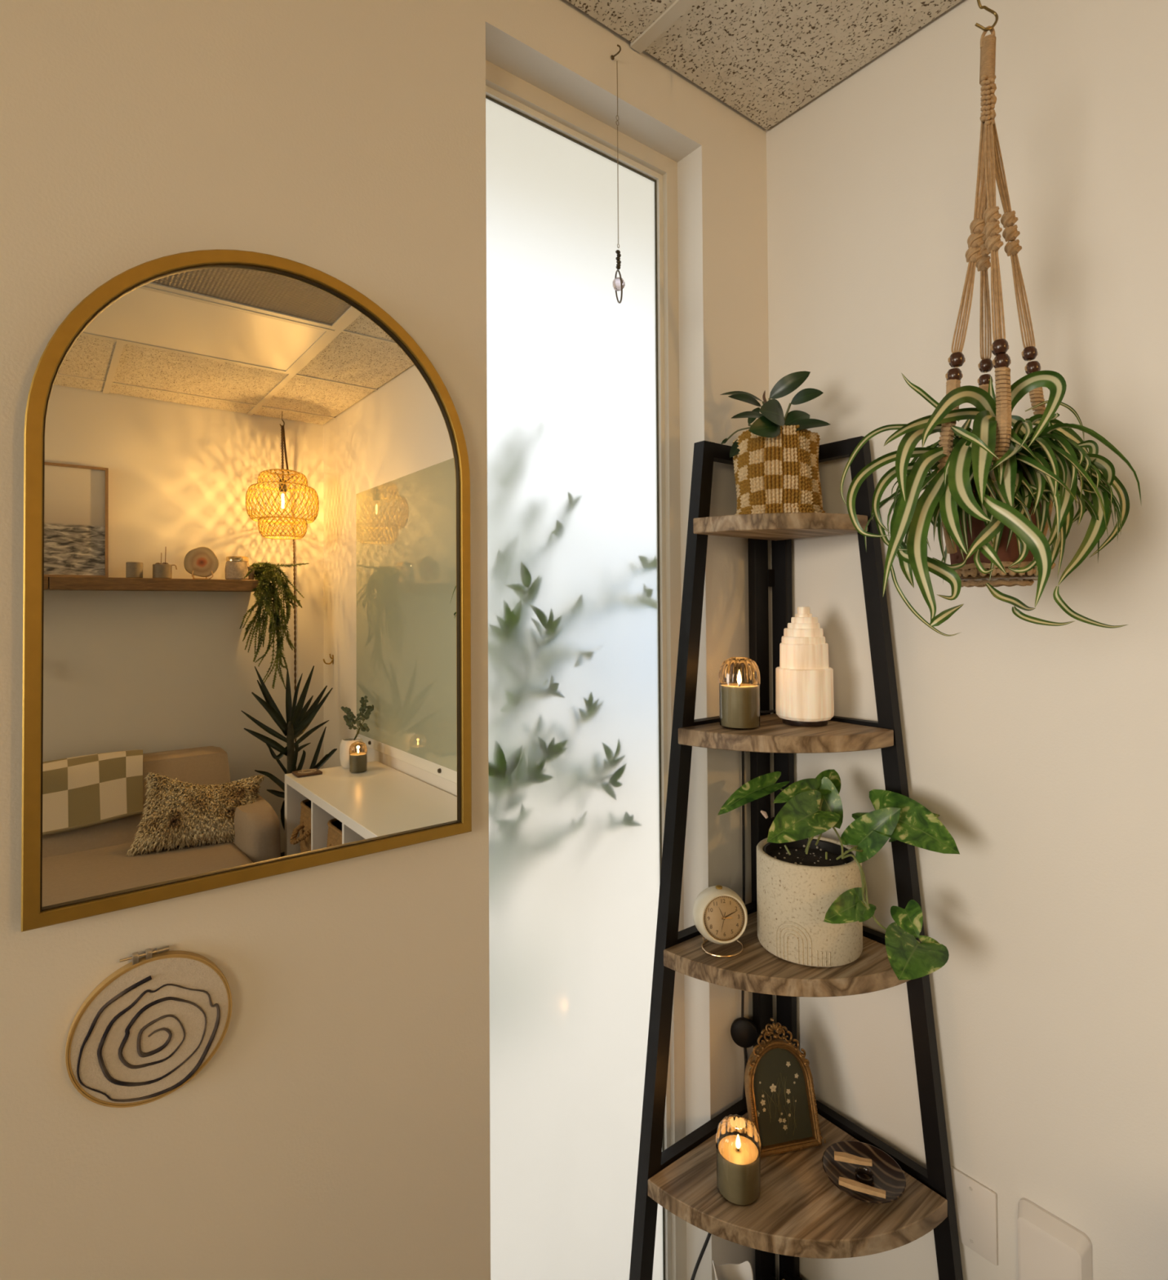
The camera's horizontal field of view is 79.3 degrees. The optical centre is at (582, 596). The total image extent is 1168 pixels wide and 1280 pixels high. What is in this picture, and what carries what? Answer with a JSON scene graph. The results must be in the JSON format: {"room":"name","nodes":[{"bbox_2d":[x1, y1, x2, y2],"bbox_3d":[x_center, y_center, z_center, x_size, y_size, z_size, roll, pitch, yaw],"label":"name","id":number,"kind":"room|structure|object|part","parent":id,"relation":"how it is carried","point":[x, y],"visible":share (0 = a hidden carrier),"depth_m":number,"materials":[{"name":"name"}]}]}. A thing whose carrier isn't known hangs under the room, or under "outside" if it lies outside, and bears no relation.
{"room":"therapy office","nodes":[
{"label":"therapy office","id":0,"kind":"room"},
{"bbox_2d":[0,0,778,1279],"bbox_3d":[-1.397,0.187,0.193,4.720,2.530,0.098,0,-1,-38],"label":"wall","id":1,"kind":"structure","parent":0,"point":[337,1127],"depth_m":0.94,"materials":[{"name":"paint"}]},
{"bbox_2d":[65,945,231,1107],"bbox_3d":[-0.493,0.491,0.809,0.164,0.171,0.014,0,-1,-38],"label":"hoop","id":2,"kind":"object","parent":1,"relation":"attached to","point":[154,1023],"visible":1,"depth_m":0.80,"materials":[{"name":"brown wood"}]},
{"bbox_2d":[21,248,471,932],"bbox_3d":[-0.380,-0.042,0.897,0.520,0.774,0.028,0,-1,-38],"label":"wall mirror","id":3,"kind":"object","parent":1,"relation":"attached to","point":[246,567],"visible":1,"depth_m":0.86,"materials":[{"name":"gold metal"}]},
{"bbox_2d":[485,60,686,1279],"bbox_3d":[-0.001,0.268,1.308,0.494,2.345,0.030,0,-1,-38],"label":"window","id":4,"kind":"structure","parent":1,"relation":"in","point":[584,512],"depth_m":1.31,"materials":[{"name":"white glass"}]},
{"bbox_2d":[610,44,625,303],"bbox_3d":[0.063,-0.754,1.255,0.024,0.462,0.040,0,-1,-38],"label":"catcher","id":5,"kind":"object","parent":1,"relation":"hanging from","point":[619,283],"visible":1,"depth_m":1.25,"materials":[{"name":"brown metal"}]},
{"bbox_3d":[0.063,-0.734,1.254,0.002,0.211,0.001,0,-1,-38],"label":"chain","id":6,"kind":"part","parent":5,"relation":"part of","materials":[{"name":"gold metal"}]},
{"bbox_2d":[566,0,962,129],"bbox_3d":[-0.488,-1.109,-1.080,4.840,0.131,3.350,0,-1,-38],"label":"ceiling","id":7,"kind":"structure","parent":0,"point":[765,60],"depth_m":1.28,"materials":[{"name":"beige"}]},
{"bbox_2d":[974,0,998,31],"bbox_3d":[0.526,-0.881,0.929,0.042,0.275,0.008,0,-1,-1],"label":"ceiling hook","id":8,"kind":"object","parent":7,"relation":"hanging from","point":[980,5],"visible":1,"depth_m":0.93,"materials":[{"name":"gold metal"}]},
{"bbox_2d":[937,26,1056,586],"bbox_3d":[0.539,-0.383,0.934,0.230,0.739,0.135,1,-1,-44],"label":"macrame hanger","id":9,"kind":"object","parent":8,"relation":"hanging from","point":[984,239],"visible":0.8,"depth_m":0.92,"materials":[{"name":"fabric"}]},
{"bbox_3d":[0.478,-0.303,0.900,0.022,0.020,0.003,0,-1,0],"label":"cord","id":10,"kind":"part","parent":9,"relation":"part of","materials":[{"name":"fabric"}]},
{"bbox_3d":[0.493,-0.374,0.912,0.045,0.130,0.010,0,-1,-29],"label":"cord","id":11,"kind":"part","parent":9,"relation":"part of","materials":[{"name":"fabric"}]},
{"bbox_3d":[0.524,-0.564,0.924,0.027,0.141,0.007,0,-1,-25],"label":"cord","id":12,"kind":"part","parent":9,"relation":"part of","materials":[{"name":"fabric"}]},
{"bbox_3d":[0.547,-0.574,0.955,0.013,0.128,0.051,-1,-1,23],"label":"cord","id":13,"kind":"part","parent":9,"relation":"part of","materials":[{"name":"fabric"}]},
{"bbox_3d":[0.568,-0.397,0.995,0.014,0.117,0.044,-1,-1,34],"label":"cord","id":14,"kind":"part","parent":9,"relation":"part of","materials":[{"name":"fabric"}]},
{"bbox_3d":[0.524,-0.559,0.905,0.012,0.145,0.049,-1,-1,28],"label":"cord","id":15,"kind":"part","parent":9,"relation":"part of","materials":[{"name":"fabric"}]},
{"bbox_2d":[840,370,1142,636],"bbox_3d":[0.511,-0.124,0.889,0.306,0.341,0.379,-1,-1,34],"label":"spider plant","id":16,"kind":"object","parent":9,"relation":"hanging from","point":[958,495],"visible":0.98,"depth_m":0.84,"materials":[{"name":"green plant"}]},
{"bbox_3d":[0.543,-0.092,0.931,0.130,0.135,0.130,0,-1,-38],"label":"pot","id":17,"kind":"part","parent":16,"relation":"part of","materials":[{"name":"ceramic"}]},
{"bbox_3d":[0.508,-0.370,0.863,0.014,0.129,0.042,-1,-1,26],"label":"cord","id":18,"kind":"part","parent":9,"relation":"part of","materials":[{"name":"fabric"}]},
{"bbox_3d":[0.559,-0.579,0.946,0.050,0.117,0.008,0,-1,-31],"label":"cord","id":19,"kind":"part","parent":9,"relation":"part of","materials":[{"name":"fabric"}]},
{"bbox_3d":[0.600,-0.403,0.961,0.041,0.126,0.008,0,-1,-22],"label":"cord","id":20,"kind":"part","parent":9,"relation":"part of","materials":[{"name":"fabric"}]},
{"bbox_2d":[756,835,862,967],"bbox_3d":[0.408,0.540,1.271,0.181,0.168,0.181,0,-1,-38],"label":"pot","id":21,"kind":"object","parent":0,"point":[797,890],"depth_m":1.20,"materials":[{"name":"beige ceramic"}]},
{"bbox_2d":[763,838,853,862],"bbox_3d":[0.407,0.473,1.272,0.158,0.026,0.158,0,-1,-38],"label":"soil","id":22,"kind":"object","parent":21,"relation":"in","point":[773,852],"depth_m":1.30,"materials":[{"name":"black soil"}]},
{"bbox_2d":[766,0,1167,1279],"bbox_3d":[1.434,0.171,0.283,0.120,2.530,3.210,0,-1,-38],"label":"wall","id":23,"kind":"structure","parent":0,"point":[1042,751],"depth_m":1.14,"materials":[{"name":"paint"}]},
{"bbox_2d":[951,1165,997,1266],"bbox_3d":[0.655,1.039,1.185,0.007,0.117,0.078,0,-1,-38],"label":"wall plate","id":24,"kind":"object","parent":23,"relation":"attached to","point":[975,1204],"visible":0.9,"depth_m":1.18,"materials":[{"name":"white plastic"}]},
{"bbox_2d":[1017,1197,1093,1279],"bbox_3d":[0.722,1.106,1.081,0.028,0.294,0.098,0,-1,-38],"label":"cable box","id":25,"kind":"object","parent":23,"relation":"attached to","point":[1050,1247],"visible":1,"depth_m":1.08,"materials":[{"name":"white plastic"}]},
{"bbox_3d":[-0.471,1.476,-1.120,4.840,0.100,3.350,0,-1,-38],"label":"floor","id":26,"kind":"structure","parent":0,"visible":0},
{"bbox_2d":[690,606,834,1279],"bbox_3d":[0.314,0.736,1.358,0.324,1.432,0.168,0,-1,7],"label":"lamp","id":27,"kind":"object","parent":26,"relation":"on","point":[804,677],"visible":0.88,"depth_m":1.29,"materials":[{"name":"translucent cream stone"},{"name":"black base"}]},
{"bbox_3d":[0.242,1.175,1.353,0.228,0.555,0.016,0,-1,-37],"label":"cord","id":28,"kind":"part","parent":27,"relation":"part of","materials":[{"name":"black plastic"}]},
{"bbox_2d":[730,1017,758,1048],"bbox_3d":[0.324,0.875,1.415,0.054,0.054,0.024,-1,-1,13],"label":"dimmer switch","id":29,"kind":"object","parent":27,"relation":"attached to","point":[744,1032],"depth_m":1.41,"materials":[{"name":"black plastic"}]},
{"bbox_3d":[0.377,0.536,1.412,0.120,0.648,0.039,-1,-1,30],"label":"cord","id":30,"kind":"part","parent":27,"relation":"part of","materials":[{"name":"black plastic"}]},
{"bbox_2d":[629,435,963,1279],"bbox_3d":[0.354,0.578,1.195,0.456,1.757,0.414,0,-1,-38],"label":"corner shelf","id":31,"kind":"object","parent":26,"relation":"on","point":[798,1211],"visible":0.84,"depth_m":1.25,"materials":[{"name":"brown wood"}]},
{"bbox_3d":[0.156,0.581,1.280,0.244,1.757,0.026,0,-1,-38],"label":"leg","id":32,"kind":"part","parent":31,"relation":"part of","materials":[{"name":"black metal"}]},
{"bbox_3d":[0.250,1.018,1.342,0.340,0.028,0.021,0,-1,-38],"label":"rail","id":33,"kind":"part","parent":31,"relation":"part of","materials":[{"name":"black metal"}]},
{"bbox_3d":[0.266,0.636,1.362,0.293,0.028,0.021,0,-1,-38],"label":"rail","id":34,"kind":"part","parent":31,"relation":"part of","materials":[{"name":"black metal"}]},
{"bbox_2d":[693,884,747,957],"bbox_3d":[0.246,0.572,1.263,0.096,0.107,0.085,0,-1,-11],"label":"alarm clock","id":35,"kind":"object","parent":31,"relation":"on","point":[720,915],"visible":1,"depth_m":1.24,"materials":[{"name":"beige plastic"}]},
{"bbox_3d":[0.305,-0.282,1.413,0.177,0.029,0.025,0,-1,-38],"label":"rail","id":36,"kind":"part","parent":31,"relation":"part of","materials":[{"name":"black metal"}]},
{"bbox_3d":[0.282,0.248,1.382,0.246,0.028,0.021,0,-1,-38],"label":"rail","id":37,"kind":"part","parent":31,"relation":"part of","materials":[{"name":"black metal"}]},
{"bbox_2d":[711,1260,753,1279],"bbox_3d":[0.268,1.285,1.247,0.092,0.209,0.092,0,-1,-38],"label":"ceramic vase","id":38,"kind":"object","parent":31,"relation":"on","point":[743,1271],"visible":1,"depth_m":1.27,"materials":[{"name":"white ceramic"}]},
{"bbox_2d":[715,1114,760,1206],"bbox_3d":[0.264,0.950,1.195,0.076,0.114,0.076,0,-1,-38],"label":"candle","id":39,"kind":"object","parent":31,"relation":"on","point":[738,1140],"visible":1,"depth_m":1.17,"materials":[{"name":"green glass"}]},
{"bbox_3d":[0.264,0.971,1.195,0.073,0.070,0.073,0,-1,-38],"label":"glass","id":40,"kind":"part","parent":39,"relation":"part of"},
{"bbox_2d":[718,657,760,728],"bbox_3d":[0.287,0.174,1.290,0.076,0.126,0.076,0,-1,-38],"label":"candle","id":41,"kind":"object","parent":31,"relation":"on","point":[739,677],"visible":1,"depth_m":1.26,"materials":[{"name":"green glass"}]},
{"bbox_3d":[0.287,0.199,1.289,0.073,0.078,0.073,0,-1,-38],"label":"glass","id":42,"kind":"part","parent":41,"relation":"part of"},
{"bbox_3d":[0.369,0.582,1.455,0.043,1.757,0.020,0,-1,-38],"label":"post","id":43,"kind":"part","parent":31,"relation":"part of","materials":[{"name":"black metal"}]},
{"bbox_3d":[0.393,-0.039,1.477,0.022,0.036,0.010,0,-1,-38],"label":"connector plate","id":44,"kind":"part","parent":31,"relation":"part of","materials":[{"name":"black metal"}]},
{"bbox_3d":[0.234,1.399,1.321,0.386,0.028,0.021,0,-1,-38],"label":"rail","id":45,"kind":"part","parent":31,"relation":"part of","materials":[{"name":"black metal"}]},
{"bbox_3d":[0.396,0.481,1.469,0.022,0.036,0.010,0,-1,-38],"label":"connector plate","id":46,"kind":"part","parent":31,"relation":"part of","materials":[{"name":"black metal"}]},
{"bbox_2d":[720,371,830,515],"bbox_3d":[0.357,-0.282,1.326,0.197,0.268,0.181,0,-1,-10],"label":"rubber plant","id":47,"kind":"object","parent":31,"relation":"on","point":[775,460],"visible":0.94,"depth_m":1.27,"materials":[{"name":"green plant"}]},
{"bbox_3d":[0.368,-0.230,1.332,0.174,0.163,0.169,0,-1,-38],"label":"pot","id":48,"kind":"part","parent":47,"relation":"part of","materials":[{"name":"wicker"}]},
{"bbox_3d":[0.376,-0.317,1.317,0.013,0.088,0.028,0,-1,-38],"label":"stem","id":49,"kind":"part","parent":47,"relation":"part of","materials":[{"name":"yellow"}]},
{"bbox_2d":[744,1017,826,1157],"bbox_3d":[0.370,0.904,1.307,0.139,0.211,0.071,0,-1,-13],"label":"picture frame","id":50,"kind":"object","parent":31,"relation":"on","point":[781,1101],"visible":0.98,"depth_m":1.30,"materials":[{"name":"gold metal"}]},
{"bbox_2d":[760,1099,765,1105],"bbox_3d":[0.332,0.930,1.296,0.010,0.010,0.003,0,-1,-16],"label":"flower","id":51,"kind":"object","parent":50,"relation":"on","point":[762,1101],"depth_m":1.30,"materials":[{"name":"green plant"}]},
{"bbox_2d":[769,1084,776,1092],"bbox_3d":[0.354,0.912,1.308,0.014,0.013,0.004,0,-1,-13],"label":"flower","id":52,"kind":"object","parent":50,"relation":"on","point":[772,1086],"depth_m":1.31,"materials":[{"name":"white plant"}]},
{"bbox_3d":[0.421,0.582,1.466,0.020,1.757,0.038,0,-1,-38],"label":"post","id":53,"kind":"part","parent":31,"relation":"part of","materials":[{"name":"black metal"}]},
{"bbox_3d":[0.528,1.397,1.306,0.018,0.028,0.364,0,-1,-38],"label":"rail","id":54,"kind":"part","parent":31,"relation":"part of","materials":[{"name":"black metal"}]},
{"bbox_3d":[0.465,-0.283,1.404,0.023,0.029,0.185,0,-1,-38],"label":"rail","id":55,"kind":"part","parent":31,"relation":"part of","materials":[{"name":"black metal"}]},
{"bbox_2d":[717,768,959,980],"bbox_3d":[0.441,0.470,1.203,0.304,0.306,0.346,0,-1,-38],"label":"pothos","id":56,"kind":"object","parent":31,"relation":"on","point":[811,910],"visible":1,"depth_m":1.19,"materials":[{"name":"leaf"},{"name":"speckled ceramic"},{"name":"soil"}]},
{"bbox_3d":[0.362,0.448,1.245,0.004,0.015,0.014,0,-1,-32],"label":"stem","id":57,"kind":"part","parent":56,"relation":"part of","materials":[{"name":"green plant"}]},
{"bbox_3d":[0.384,0.400,1.282,0.026,0.110,0.066,0,-1,-40],"label":"stem","id":58,"kind":"part","parent":56,"relation":"part of","materials":[{"name":"green plant"}]},
{"bbox_3d":[0.412,0.399,1.229,0.052,0.094,0.020,0,-1,-38],"label":"stem","id":59,"kind":"part","parent":56,"relation":"part of","materials":[{"name":"green plant"}]},
{"bbox_3d":[0.419,0.423,1.245,0.022,0.030,0.004,0,-1,-29],"label":"stem","id":60,"kind":"part","parent":56,"relation":"part of","materials":[{"name":"green plant"}]},
{"bbox_3d":[0.424,0.401,1.208,0.042,0.087,0.030,-1,-1,14],"label":"stem","id":61,"kind":"part","parent":56,"relation":"part of","materials":[{"name":"green plant"}]},
{"bbox_3d":[0.450,0.435,1.195,0.038,0.025,0.013,0,-1,0],"label":"stem","id":62,"kind":"part","parent":56,"relation":"part of","materials":[{"name":"green plant"}]},
{"bbox_3d":[0.478,0.405,1.208,0.075,0.063,0.027,0,-1,-38],"label":"stem","id":63,"kind":"part","parent":56,"relation":"part of","materials":[{"name":"green plant"}]},
{"bbox_3d":[0.461,0.468,1.162,0.010,0.074,0.027,0,-1,-38],"label":"stem","id":64,"kind":"part","parent":56,"relation":"part of","materials":[{"name":"green plant"}]},
{"bbox_3d":[0.483,0.489,1.151,0.054,0.127,0.113,0,-1,-38],"label":"stem","id":65,"kind":"part","parent":56,"relation":"part of","materials":[{"name":"green plant"}]},
{"bbox_3d":[0.484,0.246,1.372,0.018,0.028,0.244,0,-1,-38],"label":"rail","id":66,"kind":"part","parent":31,"relation":"part of","materials":[{"name":"black metal"}]},
{"bbox_2d":[822,1140,906,1204],"bbox_3d":[0.483,0.995,1.211,0.134,0.020,0.134,0,-1,-38],"label":"dish","id":67,"kind":"object","parent":31,"relation":"on","point":[886,1174],"visible":0.95,"depth_m":1.22,"materials":[{"name":"wood"}]},
{"bbox_2d":[834,1151,872,1166],"bbox_3d":[0.473,0.984,1.233,0.062,0.009,0.013,-1,-1,17],"label":"stick","id":68,"kind":"object","parent":67,"relation":"on","point":[838,1156],"visible":1,"depth_m":1.23,"materials":[{"name":"brown wood"}]},
{"bbox_2d":[839,1176,885,1198],"bbox_3d":[0.466,0.985,1.174,0.072,0.009,0.014,-1,-1,25],"label":"stick","id":69,"kind":"object","parent":67,"relation":"on","point":[852,1184],"visible":1,"depth_m":1.17,"materials":[{"name":"brown wood"}]},
{"bbox_3d":[0.514,1.016,1.328,0.018,0.028,0.324,0,-1,-38],"label":"rail","id":70,"kind":"part","parent":31,"relation":"part of","materials":[{"name":"black metal"}]},
{"bbox_3d":[0.499,0.634,1.350,0.018,0.028,0.284,0,-1,-38],"label":"rail","id":71,"kind":"part","parent":31,"relation":"part of","materials":[{"name":"black metal"}]},
{"bbox_3d":[0.582,0.578,1.245,0.024,1.757,0.213,0,-1,-38],"label":"leg","id":72,"kind":"part","parent":31,"relation":"part of","materials":[{"name":"black metal"}]}
]}

